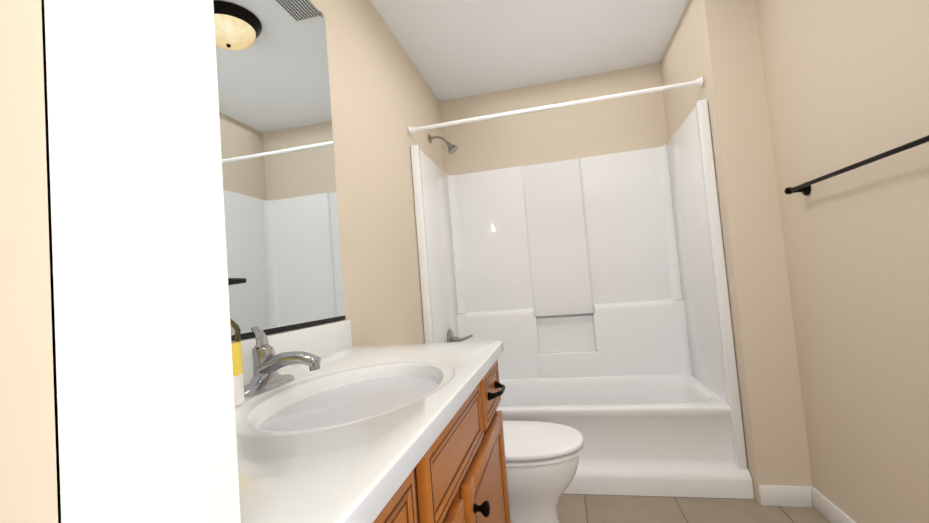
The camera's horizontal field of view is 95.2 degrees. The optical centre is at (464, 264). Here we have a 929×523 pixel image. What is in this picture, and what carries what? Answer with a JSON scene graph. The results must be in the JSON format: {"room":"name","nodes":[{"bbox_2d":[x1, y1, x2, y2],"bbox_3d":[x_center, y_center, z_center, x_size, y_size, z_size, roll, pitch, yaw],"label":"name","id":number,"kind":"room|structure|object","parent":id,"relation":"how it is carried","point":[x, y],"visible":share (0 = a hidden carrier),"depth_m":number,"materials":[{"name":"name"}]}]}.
{"room":"bathroom","nodes":[
{"label":"bathroom","id":0,"kind":"room"},
{"bbox_2d":[0,0,60,522],"bbox_3d":[0.146,-0.152,0.193,1.730,2.430,0.100,-5,-3,12],"label":"wall","id":1,"kind":"structure","parent":0,"point":[28,475],"depth_m":0.22,"materials":[{"name":"beige paint"}]},
{"bbox_2d":[41,0,240,522],"bbox_3d":[0.379,-0.041,0.145,1.189,2.167,0.116,-5,-3,12],"label":"trim","id":2,"kind":"structure","parent":1,"relation":"attached to","point":[145,403],"depth_m":0.25,"materials":[{"name":"white paint"}]},
{"bbox_2d":[242,0,444,347],"bbox_3d":[-0.435,-0.029,1.765,0.100,2.430,2.920,-5,-3,12],"label":"wall","id":3,"kind":"structure","parent":0,"point":[383,97],"depth_m":1.88,"materials":[{"name":"beige paint"}]},
{"bbox_2d":[213,0,345,340],"bbox_3d":[-0.582,-0.369,0.978,0.008,1.095,1.090,-5,-3,12],"label":"mirror","id":4,"kind":"object","parent":3,"relation":"attached to","point":[281,210],"visible":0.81,"depth_m":1.19,"materials":[{"name":"clear glass"}]},
{"bbox_2d":[408,77,703,133],"bbox_3d":[0.430,-0.825,2.235,1.513,0.059,0.077,-5,-3,12],"label":"shower curtain rod","id":5,"kind":"object","parent":3,"relation":"attached to","point":[696,82],"visible":1,"depth_m":2.22,"materials":[{"name":"white metal"}]},
{"bbox_2d":[370,0,687,101],"bbox_3d":[0.226,-1.362,1.047,1.930,0.050,4.110,-5,-3,12],"label":"ceiling","id":6,"kind":"structure","parent":0,"point":[454,49],"depth_m":2.41,"materials":[{"name":"white paint"}]},
{"bbox_2d":[440,63,667,174],"bbox_3d":[0.662,-0.059,2.966,1.520,2.430,0.100,-5,-3,12],"label":"wall","id":7,"kind":"structure","parent":0,"point":[617,125],"depth_m":2.95,"materials":[{"name":"beige paint"}]},
{"bbox_2d":[558,494,829,522],"bbox_3d":[0.423,1.107,0.928,1.930,0.050,4.110,-5,-3,12],"label":"floor","id":8,"kind":"structure","parent":0,"point":[583,508],"depth_m":1.87,"materials":[{"name":"tile"}]},
{"bbox_2d":[235,319,510,522],"bbox_3d":[-0.229,0.623,0.873,0.566,1.012,1.103,-5,-3,12],"label":"bathroom vanity","id":9,"kind":"object","parent":8,"relation":"on","point":[332,426],"visible":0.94,"depth_m":0.77,"materials":[{"name":"white stone"}]},
{"bbox_2d":[228,278,246,406],"bbox_3d":[-0.446,0.141,0.774,0.080,0.234,0.073,-5,-3,12],"label":"soap bottle","id":10,"kind":"object","parent":9,"relation":"on","point":[237,372],"visible":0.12,"depth_m":0.77,"materials":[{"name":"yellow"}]},
{"bbox_2d":[503,421,583,522],"bbox_3d":[0.087,0.767,1.721,0.778,0.755,0.492,-5,-3,12],"label":"toilet","id":11,"kind":"object","parent":8,"relation":"on","point":[542,460],"visible":0.31,"depth_m":1.56,"materials":[{"name":"white ceramic"}]},
{"bbox_2d":[410,99,753,498],"bbox_3d":[0.577,0.110,2.516,1.514,2.063,0.798,-5,-3,12],"label":"bathtub","id":12,"kind":"object","parent":8,"relation":"on","point":[591,293],"visible":0.75,"depth_m":2.74,"materials":[{"name":"white plastic"}]},
{"bbox_2d":[660,0,928,522],"bbox_3d":[1.112,-0.199,0.813,0.310,2.430,4.110,-5,-3,12],"label":"wall","id":13,"kind":"structure","parent":0,"point":[828,284],"depth_m":1.60,"materials":[{"name":"beige paint"}]},
{"bbox_2d":[759,485,855,522],"bbox_3d":[0.559,1.059,1.562,1.730,0.085,1.005,-5,-3,12],"label":"baseboard","id":14,"kind":"structure","parent":13,"relation":"attached to","point":[804,496],"depth_m":1.82,"materials":[{"name":"white wood"}]},
{"bbox_2d":[784,135,928,195],"bbox_3d":[1.236,-0.304,1.344,0.076,0.054,0.739,-5,-3,12],"label":"towel bar","id":15,"kind":"object","parent":13,"relation":"attached to","point":[804,188],"visible":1,"depth_m":1.31,"materials":[{"name":"black metal"}]}
]}

